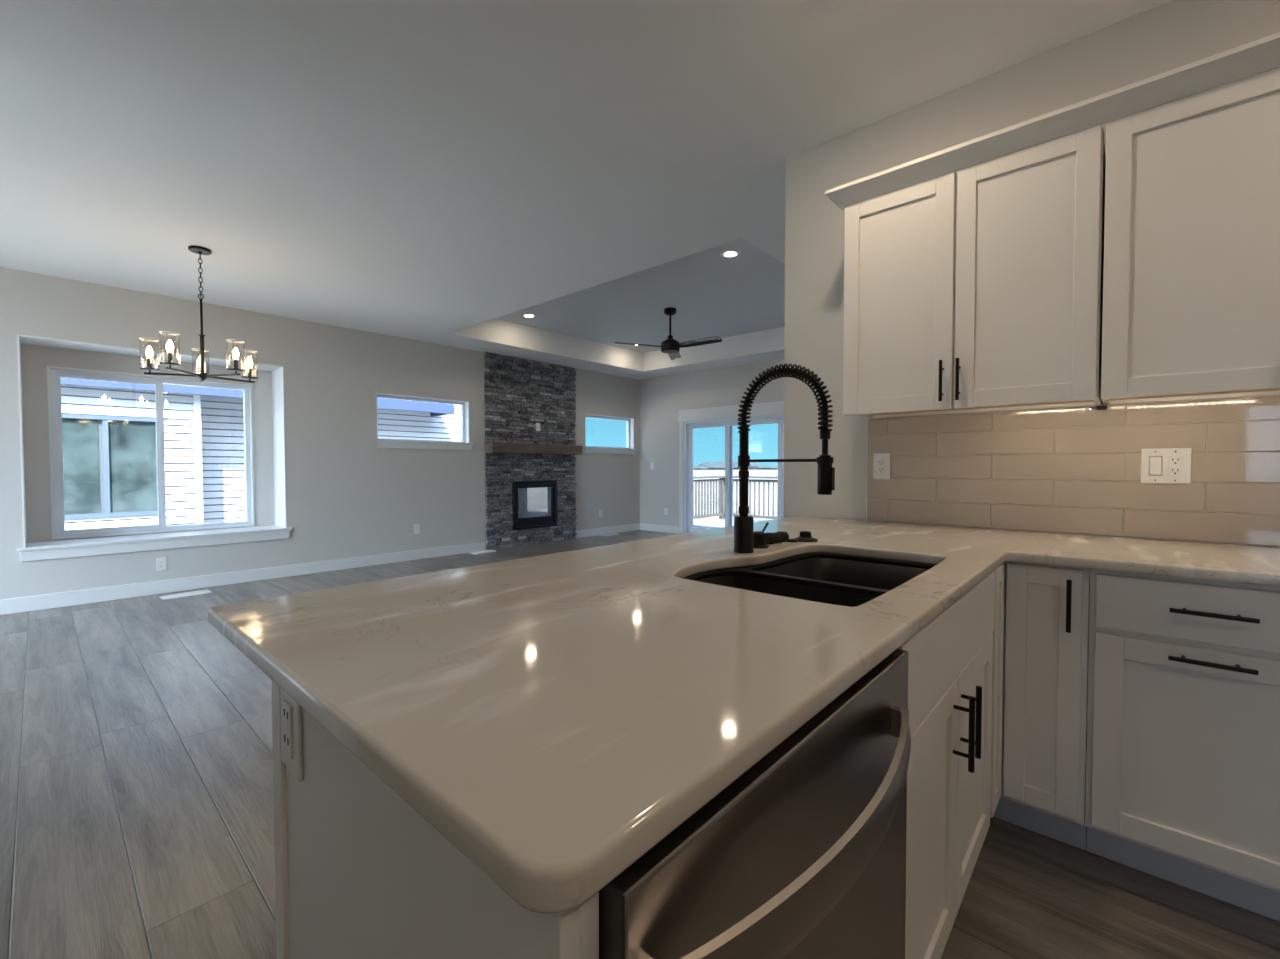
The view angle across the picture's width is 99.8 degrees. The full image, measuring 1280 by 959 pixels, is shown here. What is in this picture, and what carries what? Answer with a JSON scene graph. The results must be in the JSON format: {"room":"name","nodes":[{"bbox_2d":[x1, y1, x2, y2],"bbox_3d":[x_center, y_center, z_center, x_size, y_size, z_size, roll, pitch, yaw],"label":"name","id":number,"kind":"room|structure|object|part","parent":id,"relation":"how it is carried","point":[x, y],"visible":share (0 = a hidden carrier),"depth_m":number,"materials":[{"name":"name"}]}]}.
{"room":"kitchen","nodes":[
{"label":"kitchen","id":0,"kind":"room"},
{"bbox_2d":[0,267,639,599],"bbox_3d":[-3.596,-0.319,5.932,0.140,2.783,10.849,1,2,42],"label":"wall","id":1,"kind":"structure","parent":0,"point":[348,496],"depth_m":5.91,"materials":[{"name":"grey paint"}]},
{"bbox_2d":[20,344,273,542],"bbox_3d":[-4.585,-0.318,5.210,0.370,1.922,2.034,1,2,42],"label":"window box","id":2,"kind":"object","parent":1,"relation":"attached to","point":[35,360],"visible":0.27,"depth_m":4.79,"materials":[{"name":"grey paint"}]},
{"bbox_2d":[47,366,254,539],"bbox_3d":[-4.693,-0.245,5.284,0.112,1.518,1.482,1,2,42],"label":"window","id":3,"kind":"structure","parent":2,"relation":"attached to","point":[54,374],"depth_m":5.15,"materials":[{"name":"white paint"}]},
{"bbox_3d":[-4.928,-0.234,5.032,0.022,1.406,0.672,1,2,42],"label":"sliding sash","id":4,"kind":"part","parent":3,"relation":"part of","materials":[{"name":"white plastic"}]},
{"bbox_3d":[-4.695,-0.240,5.293,0.038,1.408,0.038,1,2,42],"label":"meeting rail","id":5,"kind":"part","parent":3,"relation":"part of","materials":[{"name":"white plastic"}]},
{"bbox_2d":[17,334,286,547],"bbox_3d":[-4.495,-0.325,5.129,0.412,1.704,1.834,1,2,42],"label":"window frame","id":6,"kind":"structure","parent":1,"relation":"attached to","point":[278,388],"depth_m":5.46,"materials":[{"name":"white paint"}]},
{"bbox_2d":[17,525,291,561],"bbox_3d":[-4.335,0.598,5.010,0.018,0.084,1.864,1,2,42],"label":"trim","id":7,"kind":"structure","parent":1,"relation":"attached to","point":[46,554],"depth_m":4.86,"materials":[{"name":"white paint"}]},
{"bbox_2d":[156,557,166,570],"bbox_3d":[-4.397,0.777,4.951,0.009,0.120,0.074,1,2,42],"label":"wall outlet","id":8,"kind":"object","parent":1,"relation":"attached to","point":[161,564],"visible":1,"depth_m":4.95,"materials":[{"name":"white plastic"}]},
{"bbox_2d":[159,560,163,567],"bbox_3d":[-4.396,0.777,4.950,0.004,0.066,0.033,1,2,42],"label":"receptacle","id":9,"kind":"object","parent":8,"relation":"attached to","point":[161,562],"depth_m":4.95,"materials":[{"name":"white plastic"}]},
{"bbox_2d":[0,542,484,614],"bbox_3d":[-4.619,0.995,4.705,0.014,0.122,7.405,1,2,42],"label":"baseboard","id":10,"kind":"structure","parent":1,"relation":"attached to","point":[71,598],"depth_m":5.21,"materials":[{"name":"white paint"}]},
{"bbox_2d":[414,524,419,533],"bbox_3d":[-2.792,0.619,6.740,0.009,0.120,0.074,1,2,42],"label":"wall outlet","id":11,"kind":"object","parent":1,"relation":"attached to","point":[416,526],"visible":1,"depth_m":6.74,"materials":[{"name":"white plastic"}]},
{"bbox_2d":[376,392,473,449],"bbox_3d":[-2.732,-0.715,6.861,0.175,0.658,1.268,1,2,42],"label":"window","id":12,"kind":"structure","parent":1,"relation":"in","point":[464,444],"depth_m":6.88,"materials":[{"name":"white paint"}]},
{"bbox_3d":[-2.732,-0.471,6.867,0.175,0.023,1.268,1,2,42],"label":"sill","id":13,"kind":"part","parent":12,"relation":"part of","materials":[{"name":"white paint"}]},
{"bbox_2d":[575,523,639,537],"bbox_3d":[-0.520,0.873,9.281,0.014,0.122,1.564,1,2,42],"label":"baseboard","id":14,"kind":"structure","parent":1,"relation":"attached to","point":[630,527],"depth_m":9.23,"materials":[{"name":"white paint"}]},
{"bbox_2d":[585,413,636,453],"bbox_3d":[-0.533,-0.772,9.316,0.175,0.650,1.245,1,2,42],"label":"window","id":15,"kind":"structure","parent":1,"relation":"in","point":[630,449],"depth_m":9.43,"materials":[{"name":"white paint"}]},
{"bbox_3d":[-0.532,-0.532,9.322,0.175,0.023,1.245,1,2,42],"label":"sill","id":16,"kind":"part","parent":15,"relation":"part of","materials":[{"name":"white paint"}]},
{"bbox_2d":[0,0,1170,379],"bbox_3d":[0.004,-1.785,2.668,9.810,0.307,10.849,1,2,42],"label":"ceiling","id":17,"kind":"structure","parent":0,"point":[431,171],"depth_m":2.55,"materials":[{"name":"white paint"}]},
{"bbox_2d":[139,245,257,382],"bbox_3d":[-3.171,-1.186,3.911,0.669,0.947,0.675,1,2,42],"label":"chandelier","id":18,"kind":"object","parent":17,"relation":"hanging from","point":[200,250],"visible":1,"depth_m":3.85,"materials":[{"name":"black metal"}]},
{"bbox_3d":[-3.441,-0.895,3.781,0.036,0.082,0.037,1,2,42],"label":"bulb","id":19,"kind":"part","parent":18,"relation":"part of","materials":[{"name":"beige glass"}]},
{"bbox_3d":[-3.139,-0.891,3.599,0.036,0.082,0.037,1,2,42],"label":"bulb","id":20,"kind":"part","parent":18,"relation":"part of","materials":[{"name":"beige glass"}]},
{"bbox_3d":[-3.325,-0.746,3.834,0.312,0.013,0.015,-1,2,-23],"label":"arm","id":21,"kind":"part","parent":18,"relation":"part of","materials":[{"name":"black metal"}]},
{"bbox_3d":[-3.150,-0.744,3.729,0.015,0.013,0.312,0,1,-5],"label":"arm","id":22,"kind":"part","parent":18,"relation":"part of","materials":[{"name":"black metal"}]},
{"bbox_3d":[-3.166,-1.472,3.883,0.020,0.315,0.020,0,1,-3],"label":"chain","id":23,"kind":"part","parent":18,"relation":"part of","materials":[{"name":"black metal"}]},
{"bbox_3d":[-3.165,-1.008,3.895,0.048,0.592,0.048,1,2,42],"label":"stem","id":24,"kind":"part","parent":18,"relation":"part of","materials":[{"name":"black metal"}]},
{"bbox_3d":[-2.995,-0.747,3.863,0.312,0.013,0.015,0,2,13],"label":"arm","id":25,"kind":"part","parent":18,"relation":"part of","materials":[{"name":"black metal"}]},
{"bbox_3d":[-3.075,-0.752,4.051,0.015,0.013,0.312,1,2,31],"label":"arm","id":26,"kind":"part","parent":18,"relation":"part of","materials":[{"name":"black metal"}]},
{"bbox_3d":[-2.873,-0.897,3.830,0.036,0.082,0.037,1,2,42],"label":"bulb","id":27,"kind":"part","parent":18,"relation":"part of","materials":[{"name":"beige glass"}]},
{"bbox_3d":[-3.011,-0.906,4.155,0.036,0.082,0.037,1,2,42],"label":"bulb","id":28,"kind":"part","parent":18,"relation":"part of","materials":[{"name":"beige glass"}]},
{"bbox_2d":[0,530,1279,958],"bbox_3d":[0.006,1.131,2.703,9.860,0.060,10.889,1,2,42],"label":"floor","id":29,"kind":"structure","parent":0,"point":[137,791],"depth_m":1.73,"materials":[{"name":"grey wood"}]},
{"bbox_2d":[159,590,210,599],"bbox_3d":[-4.130,1.042,4.903,0.138,0.018,0.340,1,2,36],"label":"floor vent","id":30,"kind":"object","parent":29,"relation":"in","point":[197,592],"visible":1,"depth_m":4.88,"materials":[{"name":"white plastic"}]},
{"bbox_2d":[164,590,206,597],"bbox_3d":[-4.131,1.037,4.902,0.088,0.008,0.294,1,2,36],"label":"grille","id":31,"kind":"object","parent":30,"relation":"attached to","point":[197,592],"depth_m":4.88,"materials":[{"name":"white plastic"}]},
{"bbox_2d":[271,679,598,958],"bbox_3d":[0.494,0.691,1.446,0.630,0.883,2.354,1,2,42],"label":"end panel","id":32,"kind":"object","parent":29,"relation":"on","point":[360,873],"visible":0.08,"depth_m":0.56,"materials":[{"name":"white paint"}]},
{"bbox_3d":[-0.509,0.710,0.769,0.038,0.883,0.006,1,2,42],"label":"corner trim","id":33,"kind":"part","parent":32,"relation":"part of","materials":[{"name":"white paint"}]},
{"bbox_2d":[280,688,302,780],"bbox_3d":[-0.468,0.332,0.720,0.076,0.116,0.009,1,2,42],"label":"peninsula outlet","id":34,"kind":"object","parent":32,"relation":"attached to","point":[291,711],"visible":0.8,"depth_m":0.71,"materials":[{"name":"white plastic"}]},
{"bbox_2d":[282,699,292,758],"bbox_3d":[-0.469,0.332,0.718,0.034,0.070,0.004,1,2,42],"label":"receptacle","id":35,"kind":"object","parent":34,"relation":"attached to","point":[287,704],"depth_m":0.71,"materials":[{"name":"white plastic"}]},
{"bbox_2d":[470,549,495,553],"bbox_3d":[-2.127,0.978,7.303,0.138,0.018,0.340,1,2,42],"label":"floor vent","id":36,"kind":"object","parent":29,"relation":"in","point":[490,550],"visible":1,"depth_m":7.27,"materials":[{"name":"white plastic"}]},
{"bbox_2d":[472,549,493,552],"bbox_3d":[-2.128,0.973,7.303,0.088,0.008,0.294,1,2,42],"label":"grille","id":37,"kind":"object","parent":36,"relation":"attached to","point":[484,551],"depth_m":7.28,"materials":[{"name":"white plastic"}]},
{"bbox_2d":[484,352,582,549],"bbox_3d":[-1.525,-0.398,7.969,0.225,2.733,1.650,1,2,42],"label":"fireplace","id":38,"kind":"object","parent":29,"relation":"on","point":[519,393],"visible":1,"depth_m":7.93,"materials":[{"name":"stone"}]},
{"bbox_3d":[-1.558,0.372,8.037,0.040,0.700,0.795,1,2,42],"label":"firebox frame","id":39,"kind":"part","parent":38,"relation":"part of","materials":[{"name":"black metal"}]},
{"bbox_3d":[-1.566,0.342,8.043,0.004,0.440,0.615,1,2,42],"label":"glass","id":40,"kind":"part","parent":38,"relation":"part of","materials":[{"name":"clear glass"}]},
{"bbox_2d":[536,423,539,430],"bbox_3d":[-1.519,-0.784,8.041,0.009,0.120,0.074,1,2,42],"label":"wall outlet","id":41,"kind":"object","parent":38,"relation":"attached to","point":[537,424],"visible":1,"depth_m":8.04,"materials":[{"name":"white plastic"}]},
{"bbox_2d":[600,533,618,535],"bbox_3d":[-0.513,0.930,9.106,0.138,0.018,0.340,1,2,42],"label":"floor vent","id":42,"kind":"object","parent":29,"relation":"in","point":[611,534],"visible":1,"depth_m":9.05,"materials":[{"name":"white plastic"}]},
{"bbox_2d":[599,649,910,958],"bbox_3d":[0.016,0.712,0.800,0.660,0.875,0.660,1,2,42],"label":"dishwasher","id":43,"kind":"object","parent":29,"relation":"on","point":[802,855],"visible":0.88,"depth_m":0.53,"materials":[{"name":"grey metal"}]},
{"bbox_3d":[0.214,0.364,0.572,0.072,0.047,0.568,1,2,42],"label":"handle","id":44,"kind":"part","parent":43,"relation":"part of","materials":[{"name":"silver metal"}]},
{"bbox_2d":[897,571,994,958],"bbox_3d":[0.504,0.693,1.391,0.638,0.882,0.856,1,2,42],"label":"base cabinet","id":45,"kind":"object","parent":29,"relation":"on","point":[950,658],"visible":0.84,"depth_m":1.13,"materials":[{"name":"white paint"}]},
{"bbox_3d":[0.558,0.713,1.049,0.020,0.544,0.407,1,2,42],"label":"door","id":46,"kind":"part","parent":45,"relation":"part of","materials":[{"name":"white paint"}]},
{"bbox_3d":[0.688,0.536,1.144,0.040,0.158,0.012,1,2,42],"label":"handle","id":47,"kind":"part","parent":45,"relation":"part of","materials":[{"name":"black metal"}]},
{"bbox_3d":[0.736,0.535,1.198,0.040,0.158,0.012,1,2,42],"label":"handle","id":48,"kind":"part","parent":45,"relation":"part of","materials":[{"name":"black metal"}]},
{"bbox_3d":[0.836,0.705,1.359,0.020,0.544,0.418,1,2,42],"label":"door","id":49,"kind":"part","parent":45,"relation":"part of","materials":[{"name":"white paint"}]},
{"bbox_2d":[990,561,1089,849],"bbox_3d":[1.104,0.678,1.944,0.794,0.882,0.778,1,2,42],"label":"base cabinet","id":50,"kind":"object","parent":29,"relation":"on","point":[1040,633],"visible":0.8,"depth_m":1.59,"materials":[{"name":"white paint"}]},
{"bbox_3d":[1.050,0.613,1.596,0.020,0.715,0.142,1,2,42],"label":"door","id":51,"kind":"part","parent":50,"relation":"part of","materials":[{"name":"white paint"}]},
{"bbox_3d":[1.212,0.355,1.522,0.012,0.148,0.040,1,2,42],"label":"handle","id":52,"kind":"part","parent":50,"relation":"part of","materials":[{"name":"black metal"}]},
{"bbox_2d":[1085,569,1279,921],"bbox_3d":[1.620,0.687,1.571,0.468,0.882,0.645,1,2,42],"label":"base cabinet","id":53,"kind":"object","parent":29,"relation":"on","point":[1183,756],"visible":0.98,"depth_m":1.40,"materials":[{"name":"white paint"}]},
{"bbox_3d":[1.438,0.339,1.359,0.441,0.146,0.020,1,2,42],"label":"drawer","id":54,"kind":"part","parent":53,"relation":"part of","materials":[{"name":"white paint"}]},
{"bbox_3d":[1.419,0.457,1.340,0.152,0.012,0.040,1,2,42],"label":"handle","id":55,"kind":"part","parent":53,"relation":"part of","materials":[{"name":"black metal"}]},
{"bbox_3d":[1.419,0.334,1.337,0.152,0.012,0.040,1,2,42],"label":"handle","id":56,"kind":"part","parent":53,"relation":"part of","materials":[{"name":"black metal"}]},
{"bbox_3d":[1.980,0.695,1.249,0.492,0.882,0.645,1,2,42],"label":"base cabinet","id":57,"kind":"object","parent":29,"relation":"on","visible":0},
{"bbox_2d":[208,516,1279,912],"bbox_3d":[0.798,0.241,1.150,2.147,0.030,2.368,1,2,42],"label":"countertop","id":58,"kind":"structure","parent":57,"relation":"on","point":[555,718],"depth_m":0.70,"materials":[{"name":"stone"}]},
{"bbox_2d":[753,522,768,548],"bbox_3d":[0.383,0.175,1.704,0.062,0.073,0.094,1,2,42],"label":"valve","id":59,"kind":"object","parent":58,"relation":"on","point":[759,537],"visible":0.82,"depth_m":1.67,"materials":[{"name":"black plastic"}]},
{"bbox_2d":[766,531,788,543],"bbox_3d":[0.447,0.193,1.782,0.095,0.039,0.039,-1,2,-36],"label":"coupling","id":60,"kind":"object","parent":58,"relation":"on","point":[776,537],"visible":0.88,"depth_m":1.77,"materials":[{"name":"black plastic"}]},
{"bbox_2d":[734,363,834,552],"bbox_3d":[0.399,-0.053,1.517,0.299,0.540,0.059,1,2,40],"label":"faucet","id":61,"kind":"object","parent":58,"relation":"on","point":[743,523],"visible":1,"depth_m":1.53,"materials":[{"name":"black metal"}]},
{"bbox_3d":[0.307,0.036,1.596,0.031,0.150,0.031,1,2,42],"label":"post","id":62,"kind":"part","parent":61,"relation":"part of","materials":[{"name":"black metal"}]},
{"bbox_3d":[0.412,-0.053,1.500,0.252,0.016,0.043,1,2,42],"label":"holder arm","id":63,"kind":"part","parent":61,"relation":"part of","materials":[{"name":"black metal"}]},
{"bbox_2d":[787,539,797,541],"bbox_3d":[0.512,0.206,1.816,0.040,0.007,0.040,1,2,42],"label":"washer","id":64,"kind":"object","parent":58,"relation":"on","point":[789,540],"visible":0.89,"depth_m":1.80,"materials":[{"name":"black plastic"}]},
{"bbox_2d":[794,531,817,541],"bbox_3d":[0.564,0.193,1.839,0.082,0.030,0.082,1,2,42],"label":"mounting flange","id":65,"kind":"object","parent":58,"relation":"on","point":[804,536],"visible":0.98,"depth_m":1.82,"materials":[{"name":"black plastic"}]},
{"bbox_2d":[684,553,934,606],"bbox_3d":[0.456,0.363,1.407,0.514,0.226,0.780,1,2,42],"label":"sink","id":66,"kind":"object","parent":58,"relation":"in","point":[829,578],"visible":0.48,"depth_m":1.56,"materials":[{"name":"black"}]},
{"bbox_3d":[0.313,0.374,1.246,0.465,0.214,0.298,1,2,42],"label":"bowl","id":67,"kind":"part","parent":66,"relation":"part of","materials":[{"name":"black"}]},
{"bbox_3d":[0.583,0.347,1.507,0.412,0.174,0.411,1,2,42],"label":"bowl","id":68,"kind":"part","parent":66,"relation":"part of","materials":[{"name":"black"}]},
{"bbox_2d":[496,238,784,352],"bbox_3d":[0.373,-2.072,6.316,4.135,0.080,3.627,1,2,42],"label":"ceiling","id":69,"kind":"structure","parent":0,"point":[712,294],"depth_m":6.25,"materials":[{"name":"white paint"}]},
{"bbox_2d":[522,313,535,317],"bbox_3d":[-1.382,-2.034,6.707,0.180,0.013,0.180,1,2,42],"label":"recessed light","id":70,"kind":"object","parent":69,"relation":"in","point":[527,315],"visible":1,"depth_m":6.68,"materials":[{"name":"white"}]},
{"bbox_2d":[614,307,721,359],"bbox_3d":[0.462,-1.778,6.348,1.102,0.510,1.242,1,2,42],"label":"ceiling fan","id":71,"kind":"object","parent":69,"relation":"hanging from","point":[670,346],"visible":1,"depth_m":6.35,"materials":[{"name":"black metal"}]},
{"bbox_3d":[0.000,-1.577,6.323,0.612,0.040,0.136,-1,2,-20],"label":"blade","id":72,"kind":"part","parent":71,"relation":"part of","materials":[{"name":"grey"}]},
{"bbox_3d":[0.430,-1.591,6.835,0.136,0.040,0.612,0,1,10],"label":"blade","id":73,"kind":"part","parent":71,"relation":"part of","materials":[{"name":"grey"}]},
{"bbox_3d":[0.662,-1.575,6.211,0.614,0.040,0.142,1,2,42],"label":"blade","id":74,"kind":"part","parent":71,"relation":"part of","materials":[{"name":"grey"}]},
{"bbox_2d":[720,250,740,257],"bbox_3d":[0.797,-1.987,4.756,0.180,0.013,0.180,1,2,42],"label":"recessed light","id":75,"kind":"object","parent":69,"relation":"in","point":[727,253],"visible":1,"depth_m":4.74,"materials":[{"name":"white paint"}]},
{"bbox_2d":[640,359,783,526],"bbox_3d":[2.040,-0.381,8.085,5.383,2.783,0.120,1,2,42],"label":"wall","id":76,"kind":"structure","parent":0,"point":[661,398],"depth_m":9.34,"materials":[{"name":"grey paint"}]},
{"bbox_2d":[640,523,678,533],"bbox_3d":[0.336,0.865,9.555,0.896,0.122,0.014,1,2,42],"label":"baseboard","id":77,"kind":"structure","parent":76,"relation":"attached to","point":[649,527],"depth_m":9.54,"materials":[{"name":"white paint"}]},
{"bbox_2d":[678,401,783,533],"bbox_3d":[1.799,-0.102,8.290,2.960,2.115,0.148,1,2,42],"label":"door","id":78,"kind":"structure","parent":76,"relation":"in","point":[727,417],"depth_m":8.66,"materials":[{"name":"white paint"}]},
{"bbox_3d":[1.762,0.000,8.251,2.920,1.915,0.018,1,2,42],"label":"casing","id":79,"kind":"part","parent":78,"relation":"part of","materials":[{"name":"white paint"}]},
{"bbox_3d":[1.160,-0.012,8.927,0.860,1.845,0.035,1,2,42],"label":"fixed panel","id":80,"kind":"part","parent":78,"relation":"part of","materials":[{"name":"clear glass"}]},
{"bbox_3d":[1.760,-1.058,8.223,2.960,0.200,0.020,1,2,42],"label":"header casing","id":81,"kind":"part","parent":78,"relation":"part of","materials":[{"name":"white paint"}]},
{"bbox_3d":[1.748,0.002,8.340,1.000,1.845,0.035,1,2,42],"label":"sliding panel","id":82,"kind":"part","parent":78,"relation":"part of","materials":[{"name":"clear glass"}]},
{"bbox_3d":[2.456,0.016,7.766,0.980,1.845,0.035,1,2,42],"label":"fixed panel","id":83,"kind":"part","parent":78,"relation":"part of","materials":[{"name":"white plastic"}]},
{"bbox_2d":[693,470,777,521],"bbox_3d":[30.471,-2.240,153.930,680.000,0.120,570.000,1,2,42],"label":"ground","id":84,"kind":"structure","parent":0,"point":[773,473],"depth_m":32.32,"materials":[{"name":"white"}]},
{"bbox_2d":[61,377,460,529],"bbox_3d":[-7.313,-0.884,8.341,4.050,4.700,12.400,1,2,42],"label":"window glass","id":85,"kind":"object","parent":84,"relation":"on","point":[109,443],"visible":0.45,"depth_m":6.96,"materials":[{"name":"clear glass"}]},
{"bbox_3d":[-6.940,-0.150,6.200,0.005,1.160,1.020,1,2,42],"label":"pane","id":86,"kind":"part","parent":85,"relation":"part of","materials":[{"name":"clear glass"}]},
{"bbox_3d":[-6.396,-0.166,6.807,0.005,1.160,0.450,1,2,42],"label":"pane","id":87,"kind":"part","parent":85,"relation":"part of","materials":[{"name":"clear glass"}]},
{"bbox_3d":[-6.150,0.087,7.452,0.560,2.800,0.070,1,2,42],"label":"corner trim","id":88,"kind":"part","parent":85,"relation":"part of","materials":[{"name":"white paint"}]},
{"bbox_2d":[693,519,758,528],"bbox_3d":[2.961,1.196,9.330,5.595,0.465,2.881,1,2,42],"label":"deck","id":89,"kind":"object","parent":84,"relation":"on","point":[716,523],"visible":0.02,"depth_m":11.04,"materials":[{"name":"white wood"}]},
{"bbox_2d":[693,476,777,519],"bbox_3d":[2.934,0.475,9.376,5.380,0.975,2.720,1,2,42],"label":"deck railing","id":90,"kind":"object","parent":89,"relation":"on","point":[721,501],"visible":0.2,"depth_m":11.57,"materials":[{"name":"grey wood"}]},
{"bbox_3d":[1.843,0.427,12.085,0.100,0.935,0.100,1,2,42],"label":"post","id":91,"kind":"part","parent":90,"relation":"part of","materials":[{"name":"grey wood"}]},
{"bbox_3d":[2.933,0.844,9.421,5.230,0.055,2.570,1,2,42],"label":"rail","id":92,"kind":"part","parent":90,"relation":"part of","materials":[{"name":"grey wood"}]},
{"bbox_3d":[2.933,0.047,9.365,5.380,0.120,2.720,1,2,42],"label":"rail","id":93,"kind":"part","parent":90,"relation":"part of","materials":[{"name":"grey wood"}]},
{"bbox_2d":[693,461,777,469],"bbox_3d":[-4.931,-5.676,229.608,168.236,4.960,161.405,1,2,42],"label":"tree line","id":94,"kind":"object","parent":84,"relation":"on","point":[719,465],"visible":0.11,"depth_m":219.55,"materials":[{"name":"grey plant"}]},
{"bbox_2d":[784,0,1279,547],"bbox_3d":[2.425,-0.209,1.360,4.407,2.783,0.120,1,2,42],"label":"wall","id":95,"kind":"structure","parent":0,"point":[1172,34],"depth_m":2.43,"materials":[{"name":"grey paint"}]},
{"bbox_2d":[843,124,1105,417],"bbox_3d":[1.244,-0.694,2.077,0.815,0.861,0.370,1,2,42],"label":"upper cabinet","id":96,"kind":"object","parent":95,"relation":"attached to","point":[977,288],"visible":0.99,"depth_m":1.92,"materials":[{"name":"white paint"}]},
{"bbox_3d":[1.002,-0.695,2.112,0.400,0.861,0.020,1,2,42],"label":"door","id":97,"kind":"part","parent":96,"relation":"part of","materials":[{"name":"white paint"}]},
{"bbox_3d":[1.109,-0.362,1.984,0.012,0.150,0.040,1,2,42],"label":"handle","id":98,"kind":"part","parent":96,"relation":"part of","materials":[{"name":"black metal"}]},
{"bbox_3d":[1.150,-0.361,1.948,0.012,0.150,0.040,1,2,42],"label":"handle","id":99,"kind":"part","parent":96,"relation":"part of","materials":[{"name":"black metal"}]},
{"bbox_3d":[1.305,-0.688,1.841,0.397,0.861,0.020,1,2,42],"label":"door","id":100,"kind":"part","parent":96,"relation":"part of","materials":[{"name":"white paint"}]},
{"bbox_2d":[825,32,1279,211],"bbox_3d":[1.577,-1.148,1.755,1.838,0.062,0.386,1,2,42],"label":"crown molding","id":101,"kind":"structure","parent":96,"relation":"attached to","point":[1263,54],"depth_m":1.70,"materials":[{"name":"white paint"}]},
{"bbox_2d":[1090,405,1106,409],"bbox_3d":[1.651,-0.259,1.941,0.046,0.014,0.022,1,2,42],"label":"connector","id":102,"kind":"object","parent":96,"relation":"attached to","point":[1101,407],"visible":1,"depth_m":1.93,"materials":[{"name":"black plastic"}]},
{"bbox_2d":[866,396,1279,546],"bbox_3d":[1.719,-0.030,1.909,1.786,0.471,0.011,1,2,42],"label":"backsplash","id":103,"kind":"structure","parent":95,"relation":"attached to","point":[1077,470],"depth_m":1.98,"materials":[{"name":"grey tile"}]},
{"bbox_3d":[1.055,-0.045,2.504,0.004,0.471,0.011,1,2,42],"label":"edge trim","id":104,"kind":"part","parent":103,"relation":"part of","materials":[{"name":"white paint"}]},
{"bbox_2d":[873,453,889,479],"bbox_3d":[1.099,-0.060,2.453,0.074,0.120,0.009,1,2,42],"label":"wall outlet","id":105,"kind":"object","parent":103,"relation":"attached to","point":[881,461],"visible":1,"depth_m":2.45,"materials":[{"name":"white plastic"}]},
{"bbox_2d":[878,459,884,473],"bbox_3d":[1.098,-0.060,2.451,0.033,0.066,0.004,1,2,42],"label":"receptacle","id":106,"kind":"object","parent":105,"relation":"attached to","point":[881,462],"depth_m":2.45,"materials":[{"name":"white plastic"}]},
{"bbox_2d":[1140,448,1191,483],"bbox_3d":[1.788,-0.046,1.834,0.123,0.120,0.011,1,2,42],"label":"outlet","id":107,"kind":"object","parent":103,"relation":"attached to","point":[1158,465],"visible":1,"depth_m":1.83,"materials":[{"name":"white plastic"}]},
{"bbox_2d":[1168,456,1181,475],"bbox_3d":[1.805,-0.046,1.818,0.033,0.066,0.004,1,2,42],"label":"receptacle","id":108,"kind":"object","parent":107,"relation":"attached to","point":[1174,462],"depth_m":1.82,"materials":[{"name":"white plastic"}]},
{"bbox_2d":[1101,66,1279,404],"bbox_3d":[1.724,-0.684,1.647,0.461,0.861,0.370,1,2,42],"label":"upper cabinet","id":109,"kind":"object","parent":95,"relation":"attached to","point":[1191,270],"visible":1,"depth_m":1.57,"materials":[{"name":"white paint"}]}
]}

